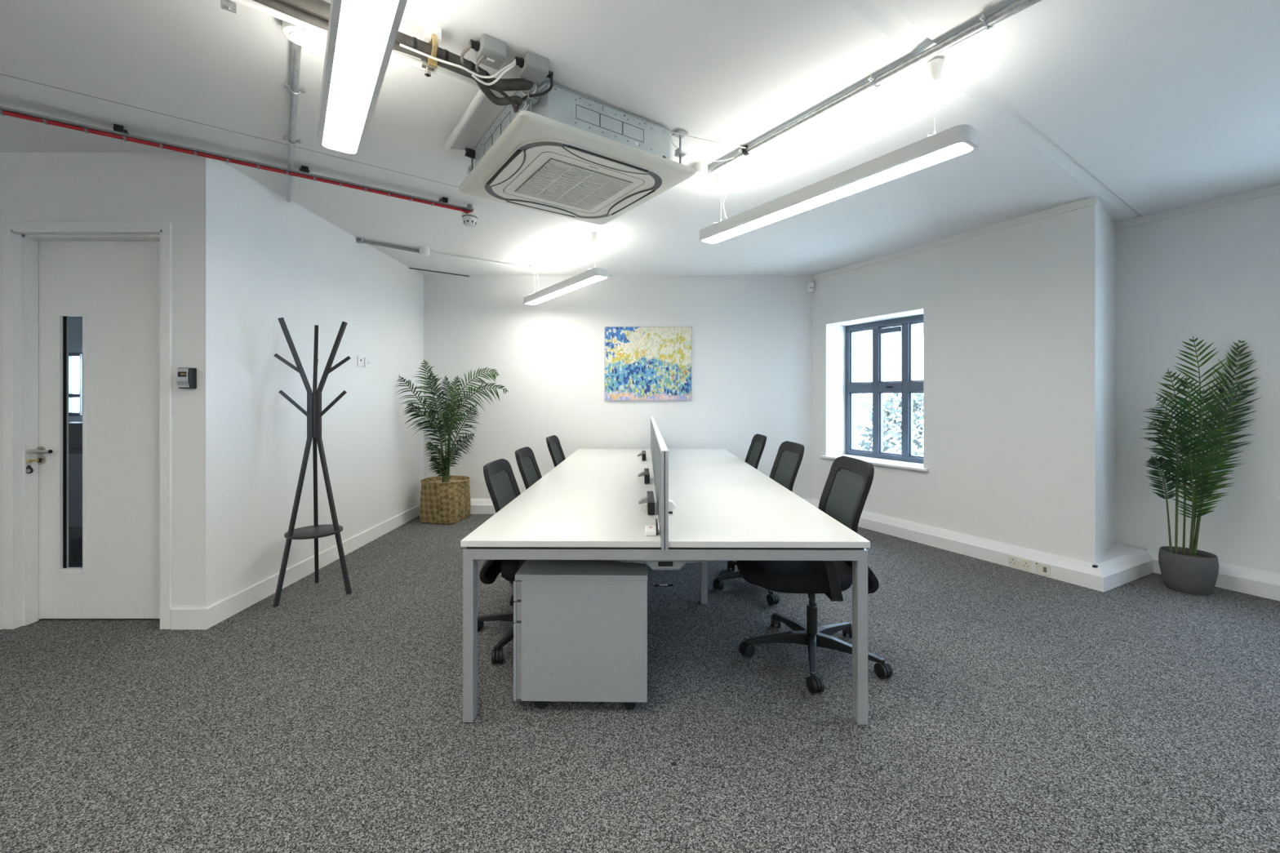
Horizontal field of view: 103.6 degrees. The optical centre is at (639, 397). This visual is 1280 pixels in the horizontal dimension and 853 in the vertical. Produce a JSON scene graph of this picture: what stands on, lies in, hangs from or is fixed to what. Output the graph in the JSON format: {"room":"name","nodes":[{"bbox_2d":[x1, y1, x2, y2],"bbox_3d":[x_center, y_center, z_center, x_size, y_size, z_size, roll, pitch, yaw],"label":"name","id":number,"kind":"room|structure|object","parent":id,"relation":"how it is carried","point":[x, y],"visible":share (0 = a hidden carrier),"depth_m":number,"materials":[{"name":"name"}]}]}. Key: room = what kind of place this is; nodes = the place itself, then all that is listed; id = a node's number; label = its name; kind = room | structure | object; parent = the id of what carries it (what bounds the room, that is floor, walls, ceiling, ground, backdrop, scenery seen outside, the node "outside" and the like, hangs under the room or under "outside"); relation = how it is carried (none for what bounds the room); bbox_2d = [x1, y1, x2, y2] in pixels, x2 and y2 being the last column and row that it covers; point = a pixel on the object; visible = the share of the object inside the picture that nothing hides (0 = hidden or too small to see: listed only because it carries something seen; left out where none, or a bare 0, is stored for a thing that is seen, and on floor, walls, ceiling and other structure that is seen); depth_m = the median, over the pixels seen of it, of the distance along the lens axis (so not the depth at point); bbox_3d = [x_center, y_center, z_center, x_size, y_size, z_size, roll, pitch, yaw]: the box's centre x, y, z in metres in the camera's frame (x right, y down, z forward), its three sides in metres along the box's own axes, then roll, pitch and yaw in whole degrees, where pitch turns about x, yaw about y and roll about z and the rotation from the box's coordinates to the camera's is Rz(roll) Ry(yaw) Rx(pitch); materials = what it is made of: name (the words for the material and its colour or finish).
{"room":"open-plan office","nodes":[
{"label":"open-plan office","id":0,"kind":"room"},
{"bbox_2d":[68,316,82,422],"bbox_3d":[-5.080,-0.041,5.650,5.040,2.675,0.100,0,0,0],"label":"wall","id":1,"kind":"structure","parent":0,"point":[75,323],"depth_m":5.60,"materials":[{"name":"white paint"}]},
{"bbox_2d":[68,352,82,416],"bbox_3d":[-6.200,-0.148,5.600,0.440,0.710,0.120,0,0,0],"label":"window","id":2,"kind":"structure","parent":1,"relation":"in","point":[71,395],"depth_m":5.60,"materials":[{"name":"glass"}]},
{"bbox_2d":[0,152,223,607],"bbox_3d":[-3.920,-0.056,2.890,2.960,2.705,0.120,0,0,0],"label":"wall","id":3,"kind":"structure","parent":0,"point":[185,190],"depth_m":2.83,"materials":[{"name":"white paint"}]},
{"bbox_2d":[0,607,3,629],"bbox_3d":[-4.383,1.238,2.822,1.634,0.118,0.016,0,0,0],"label":"baseboard","id":4,"kind":"structure","parent":3,"relation":"attached to","point":[1,608],"depth_m":2.81,"materials":[{"name":"white paint"}]},
{"bbox_2d":[3,222,172,629],"bbox_3d":[-3.098,0.157,2.893,0.937,2.281,0.155,0,0,0],"label":"door","id":5,"kind":"structure","parent":3,"relation":"attached to","point":[117,277],"depth_m":2.93,"materials":[{"name":"white paint"}]},
{"bbox_2d":[25,458,39,473],"bbox_3d":[-3.481,0.393,2.888,0.044,0.080,0.050,0,0,0],"label":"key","id":6,"kind":"object","parent":5,"relation":"attached to","point":[29,469],"visible":1,"depth_m":2.87,"materials":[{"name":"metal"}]},
{"bbox_2d":[176,368,196,388],"bbox_3d":[-2.526,-0.109,2.802,0.072,0.116,0.056,0,0,0],"label":"reader","id":7,"kind":"object","parent":3,"relation":"attached to","point":[186,378],"visible":1,"depth_m":2.78,"materials":[{"name":"black plastic"}]},
{"bbox_2d":[170,607,204,629],"bbox_3d":[-2.532,1.238,2.822,0.184,0.118,0.016,0,0,0],"label":"baseboard","id":8,"kind":"structure","parent":3,"relation":"attached to","point":[181,618],"depth_m":2.81,"materials":[{"name":"white paint"}]},
{"bbox_2d":[223,162,423,598],"bbox_3d":[-2.500,-0.056,4.315,0.120,2.705,2.730,0,0,0],"label":"wall","id":9,"kind":"structure","parent":0,"point":[282,259],"depth_m":3.63,"materials":[{"name":"white paint"}]},
{"bbox_2d":[203,503,420,629],"bbox_3d":[-2.432,1.238,4.207,0.016,0.118,2.786,0,0,0],"label":"baseboard","id":10,"kind":"structure","parent":9,"relation":"attached to","point":[224,609],"depth_m":3.52,"materials":[{"name":"white paint"}]},
{"bbox_2d":[357,355,363,366],"bbox_3d":[-2.433,-0.315,4.385,0.013,0.086,0.086,0,0,0],"label":"switch plate","id":11,"kind":"object","parent":9,"relation":"attached to","point":[360,359],"visible":1,"depth_m":4.38,"materials":[{"name":"white plastic"}]},
{"bbox_2d":[364,357,370,368],"bbox_3d":[-2.434,-0.311,4.495,0.012,0.086,0.086,0,0,0],"label":"socket plate","id":12,"kind":"object","parent":9,"relation":"attached to","point":[366,361],"visible":1,"depth_m":4.49,"materials":[{"name":"white plastic"}]},
{"bbox_2d":[0,514,1279,852],"bbox_3d":[0.208,1.347,1.352,15.615,0.100,9.296,0,0,0],"label":"floor","id":13,"kind":"structure","parent":0,"point":[1019,711],"depth_m":1.98,"materials":[{"name":"grey carpet"}]},
{"bbox_2d":[68,453,82,527],"bbox_3d":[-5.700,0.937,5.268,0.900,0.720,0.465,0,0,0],"label":"door window","id":14,"kind":"structure","parent":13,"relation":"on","point":[75,460],"depth_m":5.04,"materials":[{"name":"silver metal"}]},
{"bbox_2d":[272,317,351,607],"bbox_3d":[-2.172,0.397,3.295,0.426,1.801,0.404,0,0,30],"label":"coat stand","id":15,"kind":"object","parent":13,"relation":"on","point":[313,413],"visible":1,"depth_m":3.32,"materials":[{"name":"black plastic"}]},
{"bbox_2d":[284,524,342,539],"bbox_3d":[-2.152,0.886,3.328,0.326,0.016,0.326,0,0,0],"label":"shelf","id":16,"kind":"object","parent":15,"relation":"attached to","point":[317,531],"depth_m":3.29,"materials":[{"name":"black wood"}]},
{"bbox_2d":[419,475,471,524],"bbox_3d":[-2.060,1.079,5.340,0.492,0.435,0.492,0,0,11],"label":"woven basket","id":17,"kind":"object","parent":13,"relation":"on","point":[441,503],"visible":0.97,"depth_m":5.15,"materials":[{"name":"beige wicker"}]},
{"bbox_2d":[395,359,508,482],"bbox_3d":[-1.876,0.252,5.190,1.106,1.302,0.538,0,0,0],"label":"potted palm","id":18,"kind":"object","parent":17,"relation":"on","point":[444,470],"visible":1,"depth_m":5.22,"materials":[{"name":"green plant"}]},
{"bbox_2d":[477,458,525,664],"bbox_3d":[-0.554,0.825,2.759,0.687,0.944,0.704,0,0,44],"label":"chair","id":19,"kind":"object","parent":13,"relation":"on","point":[501,483],"visible":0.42,"depth_m":2.69,"materials":[{"name":"black fabric"}]},
{"bbox_2d":[509,446,542,605],"bbox_3d":[-0.564,0.821,3.426,0.706,0.952,0.688,0,0,-1],"label":"chair","id":20,"kind":"object","parent":13,"relation":"on","point":[526,462],"visible":0.2,"depth_m":3.43,"materials":[{"name":"black fabric"}]},
{"bbox_2d":[546,435,565,467],"bbox_3d":[-0.569,0.820,4.430,0.726,0.954,0.681,0,0,1],"label":"chair","id":21,"kind":"object","parent":13,"relation":"on","point":[556,451],"visible":0.23,"depth_m":4.52,"materials":[{"name":"black fabric"}]},
{"bbox_2d":[513,560,647,710],"bbox_3d":[-0.241,1.012,2.276,0.552,0.569,0.423,0,0,1],"label":"pedestal","id":22,"kind":"object","parent":13,"relation":"on","point":[580,626],"visible":0.88,"depth_m":2.07,"materials":[{"name":"silver metal"}]},
{"bbox_2d":[460,448,870,724],"bbox_3d":[0.114,0.930,3.782,1.618,0.726,3.590,0,0,1],"label":"desk","id":23,"kind":"object","parent":13,"relation":"on","point":[587,507],"visible":0.9,"depth_m":2.25,"materials":[{"name":"white laminate"}]},
{"bbox_2d":[637,450,645,460],"bbox_3d":[0.014,0.535,4.650,0.079,0.062,0.300,0,0,0],"label":"module","id":24,"kind":"object","parent":23,"relation":"on","point":[642,453],"visible":1,"depth_m":4.62,"materials":[{"name":"black plastic"}]},
{"bbox_2d":[637,468,649,483],"bbox_3d":[0.024,0.535,3.450,0.079,0.062,0.300,0,0,0],"label":"module","id":25,"kind":"object","parent":23,"relation":"on","point":[646,473],"visible":1,"depth_m":3.33,"materials":[{"name":"black plastic"}]},
{"bbox_2d":[638,491,654,514],"bbox_3d":[0.032,0.535,2.570,0.079,0.062,0.300,0,0,0],"label":"module","id":26,"kind":"object","parent":23,"relation":"on","point":[649,499],"visible":1,"depth_m":2.50,"materials":[{"name":"black plastic"}]},
{"bbox_2d":[645,518,657,536],"bbox_3d":[0.048,0.541,2.105,0.050,0.050,0.090,0,0,0],"label":"box","id":27,"kind":"object","parent":23,"relation":"on","point":[651,531],"visible":1,"depth_m":2.07,"materials":[{"name":"white plastic"}]},
{"bbox_2d":[650,416,668,550],"bbox_3d":[0.114,0.404,3.777,0.031,0.391,3.600,0,0,0],"label":"screen","id":28,"kind":"object","parent":23,"relation":"attached to","point":[659,450],"visible":1,"depth_m":2.13,"materials":[{"name":"fabric"}]},
{"bbox_2d":[617,501,711,569],"bbox_3d":[0.111,0.663,2.585,0.405,0.112,0.970,0,0,0],"label":"cable tray","id":29,"kind":"object","parent":23,"relation":"hanging from","point":[653,564],"visible":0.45,"depth_m":2.11,"materials":[{"name":"silver metal"}]},
{"bbox_2d":[668,499,675,513],"bbox_3d":[0.148,0.534,2.488,0.056,0.064,0.064,0,0,0],"label":"clip","id":30,"kind":"object","parent":23,"relation":"on","point":[672,506],"visible":0.61,"depth_m":2.46,"materials":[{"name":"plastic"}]},
{"bbox_2d":[744,433,766,469],"bbox_3d":[0.867,0.816,4.501,0.728,0.962,0.692,0,0,1],"label":"chair","id":31,"kind":"object","parent":13,"relation":"on","point":[757,444],"visible":0.27,"depth_m":4.57,"materials":[{"name":"black fabric"}]},
{"bbox_2d":[712,440,804,605],"bbox_3d":[0.836,0.805,3.468,0.701,0.984,0.688,0,0,-2],"label":"chair","id":32,"kind":"object","parent":13,"relation":"on","point":[789,455],"visible":0.39,"depth_m":3.46,"materials":[{"name":"black fabric"}]},
{"bbox_2d":[736,455,893,693],"bbox_3d":[0.829,0.803,2.534,0.668,0.988,0.709,0,0,0],"label":"chair","id":33,"kind":"object","parent":13,"relation":"on","point":[847,486],"visible":0.67,"depth_m":2.43,"materials":[{"name":"black fabric"}]},
{"bbox_2d":[1158,546,1218,595],"bbox_3d":[3.700,1.169,3.400,0.278,0.255,0.278,0,0,0],"label":"plant pot","id":34,"kind":"object","parent":13,"relation":"on","point":[1197,574],"visible":0.98,"depth_m":3.32,"materials":[{"name":"grey ceramic"}]},
{"bbox_2d":[1139,336,1260,554],"bbox_3d":[3.705,0.324,3.322,0.907,1.468,0.437,0,0,0],"label":"potted palm","id":35,"kind":"object","parent":34,"relation":"in","point":[1202,482],"visible":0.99,"depth_m":3.32,"materials":[{"name":"green plant"}]},
{"bbox_2d":[0,0,1279,275],"bbox_3d":[1.258,-1.478,1.352,13.515,0.200,9.296,0,0,0],"label":"ceiling","id":36,"kind":"structure","parent":0,"point":[1144,108],"depth_m":2.38,"materials":[{"name":"white paint"}]},
{"bbox_2d":[220,0,236,13],"bbox_3d":[-1.379,-1.339,1.688,0.040,0.078,0.030,0,0,-35],"label":"clamp","id":37,"kind":"object","parent":36,"relation":"attached to","point":[228,5],"visible":1,"depth_m":1.68,"materials":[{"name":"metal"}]},
{"bbox_2d":[0,73,457,186],"bbox_3d":[-1.973,-1.378,2.702,1.989,0.001,0.003,0,0,-37],"label":"trim","id":38,"kind":"structure","parent":36,"relation":"attached to","point":[0,73],"depth_m":2.52,"materials":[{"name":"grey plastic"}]},
{"bbox_2d":[0,106,473,213],"bbox_3d":[-2.120,-1.338,2.938,2.258,0.085,0.093,0,0,-36],"label":"pipe","id":39,"kind":"object","parent":36,"relation":"attached to","point":[118,132],"visible":1,"depth_m":2.74,"materials":[{"name":"metal"}]},
{"bbox_2d":[283,42,305,202],"bbox_3d":[-1.859,-1.348,2.689,0.078,0.036,1.862,0,0,-36],"label":"conduit","id":40,"kind":"object","parent":36,"relation":"attached to","point":[296,49],"visible":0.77,"depth_m":2.34,"materials":[{"name":"silver metal"}]},
{"bbox_2d":[282,20,315,47],"bbox_3d":[-1.254,-1.351,1.858,0.110,0.053,0.110,0,0,0],"label":"box","id":41,"kind":"object","parent":36,"relation":"attached to","point":[291,32],"visible":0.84,"depth_m":1.84,"materials":[{"name":"white plastic"}]},
{"bbox_2d":[279,0,328,20],"bbox_3d":[-1.155,-1.325,1.712,0.221,0.056,0.056,0,0,-30],"label":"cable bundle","id":42,"kind":"object","parent":36,"relation":"attached to","point":[291,4],"visible":0.12,"depth_m":1.71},
{"bbox_2d":[302,27,327,48],"bbox_3d":[-1.191,-1.348,1.864,0.124,0.060,0.124,0,0,0],"label":"lamp","id":43,"kind":"object","parent":36,"relation":"attached to","point":[318,40],"visible":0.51,"depth_m":1.85,"materials":[{"name":"white plastic"}]},
{"bbox_2d":[317,0,407,155],"bbox_3d":[-0.773,-1.183,1.399,0.150,0.390,1.540,0,0,-35],"label":"pendant lamp","id":44,"kind":"object","parent":36,"relation":"hanging from","point":[362,34],"visible":1,"depth_m":1.51,"materials":[{"name":"white plastic"}]},
{"bbox_2d":[356,238,418,253],"bbox_3d":[-2.221,-1.352,4.515,0.564,0.038,0.080,0,0,-40],"label":"conduit","id":45,"kind":"object","parent":36,"relation":"attached to","point":[362,241],"visible":0.97,"depth_m":4.47,"materials":[{"name":"grey metal"}]},
{"bbox_2d":[418,245,429,257],"bbox_3d":[-1.977,-1.339,4.618,0.090,0.078,0.090,0,0,0],"label":"box","id":46,"kind":"object","parent":36,"relation":"attached to","point":[424,251],"visible":1,"depth_m":4.58,"materials":[{"name":"white plastic"}]},
{"bbox_2d":[420,58,434,76],"bbox_3d":[-0.852,-1.337,2.020,0.050,0.083,0.035,0,0,-35],"label":"clamp","id":47,"kind":"object","parent":36,"relation":"attached to","point":[427,72],"visible":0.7,"depth_m":2.01,"materials":[{"name":"silver metal"}]},
{"bbox_2d":[230,0,485,155],"bbox_3d":[-0.956,-1.335,2.128,0.532,0.032,1.212,0,0,19],"label":"pipe","id":48,"kind":"object","parent":47,"relation":"attached to","point":[395,55],"visible":0.62,"depth_m":2.04,"materials":[{"name":"plastic"}]},
{"bbox_2d":[423,22,441,67],"bbox_3d":[-0.773,-1.307,1.876,0.065,0.140,0.085,0,0,0],"label":"hanger","id":49,"kind":"object","parent":36,"relation":"attached to","point":[432,33],"visible":0.86,"depth_m":1.86,"materials":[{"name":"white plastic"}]},
{"bbox_2d":[253,0,522,105],"bbox_3d":[-0.889,-1.267,1.874,0.944,0.066,0.100,0,0,-37],"label":"insulated pipe","id":50,"kind":"object","parent":49,"relation":"hanging from","point":[277,5],"visible":0.69,"depth_m":1.84,"materials":[{"name":"black rubber"}]},
{"bbox_2d":[282,0,533,90],"bbox_3d":[-0.861,-1.308,1.869,0.978,0.058,0.100,0,0,-36],"label":"insulated pipe","id":51,"kind":"object","parent":49,"relation":"attached to","point":[322,7],"visible":0.57,"depth_m":1.91,"materials":[{"name":"black plastic"}]},
{"bbox_2d":[458,41,471,65],"bbox_3d":[-0.675,-1.316,1.938,0.091,0.073,0.028,0,0,35],"label":"cable","id":52,"kind":"object","parent":51,"relation":"attached to","point":[469,46],"visible":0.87,"depth_m":1.92,"materials":[{"name":"white plastic"}]},
{"bbox_2d":[408,267,469,276],"bbox_3d":[-2.161,-1.370,5.517,0.703,0.011,0.011,0,0,-35],"label":"rod","id":53,"kind":"object","parent":36,"relation":"attached to","point":[409,268],"visible":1,"depth_m":5.49,"materials":[{"name":"metal"}]},
{"bbox_2d":[462,204,477,227],"bbox_3d":[-1.219,-1.302,3.604,0.108,0.153,0.108,0,0,0],"label":"smoke detector","id":54,"kind":"object","parent":36,"relation":"attached to","point":[469,219],"visible":0.99,"depth_m":3.57,"materials":[{"name":"white plastic"}]},
{"bbox_2d":[429,252,529,269],"bbox_3d":[-1.564,-1.356,4.995,1.066,0.022,0.022,0,0,-34],"label":"conduit","id":55,"kind":"object","parent":36,"relation":"attached to","point":[430,253],"visible":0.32,"depth_m":4.96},
{"bbox_2d":[470,33,506,70],"bbox_3d":[-0.595,-1.347,1.954,0.126,0.062,0.094,0,0,-35],"label":"junction box","id":56,"kind":"object","parent":36,"relation":"attached to","point":[495,49],"visible":0.92,"depth_m":1.93,"materials":[{"name":"grey plastic"}]},
{"bbox_2d":[475,54,487,71],"bbox_3d":[-0.607,-1.289,1.916,0.042,0.066,0.074,0,0,-13],"label":"cable","id":57,"kind":"object","parent":56,"relation":"attached to","point":[483,56],"visible":1,"depth_m":1.91,"materials":[{"name":"white plastic"}]},
{"bbox_2d":[514,50,553,84],"bbox_3d":[-0.434,-1.347,2.059,0.159,0.062,0.094,0,0,-35],"label":"junction box","id":58,"kind":"object","parent":36,"relation":"attached to","point":[534,68],"visible":0.98,"depth_m":2.03,"materials":[{"name":"grey plastic"}]},
{"bbox_2d":[400,43,515,78],"bbox_3d":[-0.677,-1.300,1.908,0.424,0.109,0.036,0,0,-31],"label":"cable","id":59,"kind":"object","parent":58,"relation":"attached to","point":[401,44],"visible":1,"depth_m":1.90,"materials":[{"name":"white plastic"}]},
{"bbox_2d":[471,61,515,85],"bbox_3d":[-0.573,-1.293,1.983,0.170,0.115,0.039,0,0,-18],"label":"cable","id":60,"kind":"object","parent":58,"relation":"hanging from","point":[514,64],"visible":1,"depth_m":1.98,"materials":[{"name":"white plastic"}]},
{"bbox_2d":[515,73,553,111],"bbox_3d":[-0.438,-1.275,2.117,0.164,0.155,0.058,0,0,10],"label":"cable","id":61,"kind":"object","parent":58,"relation":"hanging from","point":[550,87],"visible":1,"depth_m":2.12,"materials":[{"name":"black rubber"}]},
{"bbox_2d":[524,81,547,110],"bbox_3d":[-0.451,-1.295,2.171,0.109,0.153,0.018,0,0,-21],"label":"cable","id":62,"kind":"object","parent":36,"relation":"hanging from","point":[544,84],"visible":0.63,"depth_m":2.17,"materials":[{"name":"grey plastic"}]},
{"bbox_2d":[523,231,608,305],"bbox_3d":[-0.739,-1.183,4.720,0.150,0.390,1.540,0,0,-35],"label":"pendant lamp","id":63,"kind":"object","parent":36,"relation":"hanging from","point":[594,275],"visible":1,"depth_m":4.50,"materials":[{"name":"white metal"}]},
{"bbox_2d":[525,275,606,304],"bbox_3d":[-0.739,-0.992,4.720,0.116,0.004,1.506,0,0,-35],"label":"diffuser","id":64,"kind":"object","parent":63,"relation":"attached to","point":[580,282],"depth_m":4.60,"materials":[{"name":"white plastic"}]},
{"bbox_2d":[458,81,694,224],"bbox_3d":[-0.367,-1.252,2.714,0.954,0.248,0.950,0,0,-35],"label":"air conditioner","id":65,"kind":"object","parent":36,"relation":"attached to","point":[571,154],"visible":0.95,"depth_m":2.48,"materials":[{"name":"beige plastic"}]},
{"bbox_2d":[464,147,475,159],"bbox_3d":[-0.920,-1.333,2.749,0.064,0.042,0.044,0,0,-42],"label":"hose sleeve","id":66,"kind":"object","parent":65,"relation":"attached to","point":[469,153],"visible":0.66,"depth_m":2.73,"materials":[{"name":"black rubber"}]},
{"bbox_2d":[486,149,519,184],"bbox_3d":[-0.683,-1.138,2.493,0.015,0.013,0.440,0,0,-35],"label":"outlet","id":67,"kind":"object","parent":65,"relation":"attached to","point":[513,155],"depth_m":2.48,"materials":[{"name":"white plastic"}]},
{"bbox_2d":[489,84,517,112],"bbox_3d":[-0.556,-1.227,2.058,0.123,0.079,0.022,0,0,-40],"label":"cable","id":68,"kind":"object","parent":65,"relation":"attached to","point":[492,86],"visible":0.94,"depth_m":2.06,"materials":[{"name":"black rubber"}]},
{"bbox_2d":[506,200,575,217],"bbox_3d":[-0.588,-1.138,3.033,0.440,0.013,0.015,0,0,-35],"label":"outlet","id":69,"kind":"object","parent":65,"relation":"attached to","point":[512,202],"depth_m":3.01,"materials":[{"name":"white plastic"}]},
{"bbox_2d":[514,158,632,210],"bbox_3d":[-0.365,-1.133,2.715,0.655,0.010,0.655,0,0,0],"label":"grille","id":70,"kind":"object","parent":65,"relation":"attached to","point":[541,184],"depth_m":2.66,"materials":[{"name":"beige plastic"}]},
{"bbox_2d":[568,145,648,172],"bbox_3d":[-0.142,-1.138,2.397,0.440,0.013,0.015,0,0,-35],"label":"outlet","id":71,"kind":"object","parent":65,"relation":"attached to","point":[582,149],"depth_m":2.39,"materials":[{"name":"white plastic"}]},
{"bbox_2d":[611,189,655,214],"bbox_3d":[-0.047,-1.138,2.938,0.015,0.013,0.440,0,0,-35],"label":"outlet","id":72,"kind":"object","parent":65,"relation":"attached to","point":[650,192],"depth_m":2.91,"materials":[{"name":"white plastic"}]},
{"bbox_2d":[670,136,733,161],"bbox_3d":[0.367,-1.332,2.727,0.506,0.062,0.145,0,0,-18],"label":"wire","id":73,"kind":"object","parent":65,"relation":"attached to","point":[670,136],"visible":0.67,"depth_m":2.76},
{"bbox_2d":[671,131,746,148],"bbox_3d":[0.366,-1.353,2.643,0.433,0.017,0.011,0,0,-19],"label":"wire","id":74,"kind":"object","parent":65,"relation":"attached to","point":[672,131],"visible":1,"depth_m":2.64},
{"bbox_2d":[679,175,701,186],"bbox_3d":[0.314,-1.363,3.157,0.100,0.030,0.100,0,0,-35],"label":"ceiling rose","id":75,"kind":"object","parent":36,"relation":"attached to","point":[692,180],"visible":0.57,"depth_m":3.14,"materials":[{"name":"white plastic"}]},
{"bbox_2d":[693,162,707,177],"bbox_3d":[0.359,-1.349,2.992,0.090,0.058,0.090,0,0,0],"label":"box","id":76,"kind":"object","parent":36,"relation":"attached to","point":[700,168],"visible":0.91,"depth_m":2.96,"materials":[{"name":"white plastic"}]},
{"bbox_2d":[698,57,977,244],"bbox_3d":[0.861,-1.183,2.591,0.160,0.390,1.540,0,0,-35],"label":"pendant lamp","id":77,"kind":"object","parent":36,"relation":"hanging from","point":[954,142],"depth_m":2.32,"materials":[{"name":"white"}]},
{"bbox_2d":[702,142,973,243],"bbox_3d":[0.858,-0.992,2.588,0.116,0.004,1.506,0,0,-35],"label":"diffuser","id":78,"kind":"object","parent":77,"relation":"attached to","point":[931,156],"depth_m":2.38,"materials":[{"name":"white"}]},
{"bbox_2d":[707,0,1038,175],"bbox_3d":[0.878,-1.348,2.342,0.084,0.042,1.747,0,0,-35],"label":"conduit","id":79,"kind":"object","parent":36,"relation":"attached to","point":[985,22],"visible":0.97,"depth_m":2.09,"materials":[{"name":"silver metal"}]},
{"bbox_2d":[742,145,748,155],"bbox_3d":[0.580,-1.352,2.752,0.048,0.046,0.016,0,0,-35],"label":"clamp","id":80,"kind":"object","parent":79,"relation":"attached to","point":[744,150],"visible":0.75,"depth_m":2.74,"materials":[{"name":"grey plastic"}]},
{"bbox_2d":[948,0,1041,48],"bbox_3d":[0.998,-1.356,2.196,0.016,0.016,1.394,0,0,-36],"label":"conduit","id":81,"kind":"object","parent":36,"relation":"attached to","point":[1038,0],"visible":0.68,"depth_m":1.77,"materials":[{"name":"grey metal"}]},
{"bbox_2d":[423,275,857,498],"bbox_3d":[-0.146,-0.056,5.830,5.188,2.705,0.300,0,0,0],"label":"wall","id":82,"kind":"structure","parent":0,"point":[753,335],"depth_m":5.68,"materials":[{"name":"white paint"}]},
{"bbox_2d":[470,498,812,514],"bbox_3d":[-0.236,1.218,5.645,4.368,0.158,0.070,0,0,0],"label":"baseboard","id":83,"kind":"structure","parent":82,"relation":"attached to","point":[478,506],"depth_m":5.61,"materials":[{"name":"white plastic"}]},
{"bbox_2d":[604,326,692,400],"bbox_3d":[0.092,-0.385,5.666,0.984,0.831,0.028,0,0,0],"label":"framed picture","id":84,"kind":"object","parent":82,"relation":"attached to","point":[642,363],"visible":1,"depth_m":5.66,"materials":[{"name":"paint"}]},
{"bbox_2d":[857,323,923,456],"bbox_3d":[11.448,0.597,20.902,11.100,7.400,6.600,0,0,25],"label":"window view","id":85,"kind":"structure","parent":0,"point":[891,341],"depth_m":18.66,"materials":[{"name":"white"}]},
{"bbox_2d":[813,212,1066,557],"bbox_3d":[2.683,-0.056,4.734,0.420,2.705,2.359,0,0,-28],"label":"wall","id":86,"kind":"structure","parent":0,"point":[993,305],"depth_m":4.13,"materials":[{"name":"white paint"}]},
{"bbox_2d":[806,281,813,292],"bbox_3d":[1.907,-1.241,5.633,0.064,0.110,0.083,0,0,0],"label":"sensor","id":87,"kind":"object","parent":86,"relation":"attached to","point":[810,285],"visible":1,"depth_m":5.60,"materials":[{"name":"white plastic"}]},
{"bbox_2d":[819,314,928,471],"bbox_3d":[2.441,-0.072,5.098,0.420,1.462,1.206,0,0,-28],"label":"window","id":88,"kind":"structure","parent":86,"relation":"in","point":[907,386],"depth_m":5.24,"materials":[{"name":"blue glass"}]},
{"bbox_2d":[878,326,901,333],"bbox_3d":[2.557,-0.697,5.159,0.136,0.062,0.225,0,0,0],"label":"vent","id":89,"kind":"object","parent":88,"relation":"attached to","point":[882,330],"depth_m":5.16,"materials":[{"name":"metal"}]},
{"bbox_2d":[812,195,1097,279],"bbox_3d":[2.533,-1.351,4.554,0.012,0.055,2.525,0,0,-28],"label":"trim","id":90,"kind":"structure","parent":86,"relation":"attached to","point":[1091,201],"depth_m":4.15,"materials":[{"name":"white paint"}]},
{"bbox_2d":[811,498,1103,591],"bbox_3d":[2.519,1.218,4.518,0.070,0.158,2.589,0,0,-28],"label":"baseboard","id":91,"kind":"structure","parent":86,"relation":"attached to","point":[1074,571],"depth_m":4.04,"materials":[{"name":"white plastic"}]},
{"bbox_2d":[1008,555,1031,571],"bbox_3d":[2.855,1.247,3.790,0.013,0.078,0.148,0,0,-28],"label":"double socket","id":92,"kind":"object","parent":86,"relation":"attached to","point":[1020,563],"visible":1,"depth_m":3.79,"materials":[{"name":"beige plastic"}]},
{"bbox_2d":[1035,562,1050,576],"bbox_3d":[2.927,1.247,3.657,0.010,0.074,0.086,0,0,-28],"label":"socket","id":93,"kind":"object","parent":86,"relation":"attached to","point":[1043,569],"visible":1,"depth_m":3.65,"materials":[{"name":"beige plastic"}]},
{"bbox_2d":[1066,200,1115,564],"bbox_3d":[3.521,-0.056,3.848,1.118,2.705,0.158,0,0,-37],"label":"wall","id":94,"kind":"structure","parent":0,"point":[1091,231],"depth_m":3.55,"materials":[{"name":"white paint"}]},
{"bbox_2d":[1095,542,1153,591],"bbox_3d":[3.476,1.218,3.601,0.907,0.158,0.228,0,0,-40],"label":"baseboard","id":95,"kind":"structure","parent":94,"relation":"attached to","point":[1121,564],"depth_m":3.58,"materials":[{"name":"white plastic"}]},
{"bbox_2d":[1115,192,1279,573],"bbox_3d":[5.838,-0.056,0.457,0.420,2.705,8.180,0,0,-28],"label":"wall","id":96,"kind":"structure","parent":0,"point":[1211,275],"depth_m":3.54,"materials":[{"name":"white paint"}]},
{"bbox_2d":[1115,183,1279,230],"bbox_3d":[5.577,-1.351,0.489,0.012,0.055,7.880,0,0,-28],"label":"trim","id":97,"kind":"structure","parent":96,"relation":"attached to","point":[1273,189],"depth_m":3.55,"materials":[{"name":"white paint"}]},
{"bbox_2d":[1146,548,1279,600],"bbox_3d":[5.598,1.218,0.387,0.070,0.158,7.680,0,0,-28],"label":"baseboard","id":98,"kind":"structure","parent":96,"relation":"attached to","point":[1259,583],"depth_m":3.34,"materials":[{"name":"white plastic"}]},
{"label":"outside","id":99,"kind":"structure","parent":0,"visible":0},
{"bbox_3d":[31.000,4.397,15.000,58.000,0.200,90.000,0,0,0],"label":"paved ground","id":100,"kind":"structure","parent":99,"visible":0},
{"bbox_2d":[857,392,923,455],"bbox_3d":[5.149,2.027,9.595,2.041,4.541,2.059,0,0,0],"label":"tree","id":101,"kind":"object","parent":100,"relation":"on","point":[889,405],"visible":0.24,"depth_m":9.41,"materials":[{"name":"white plant"}]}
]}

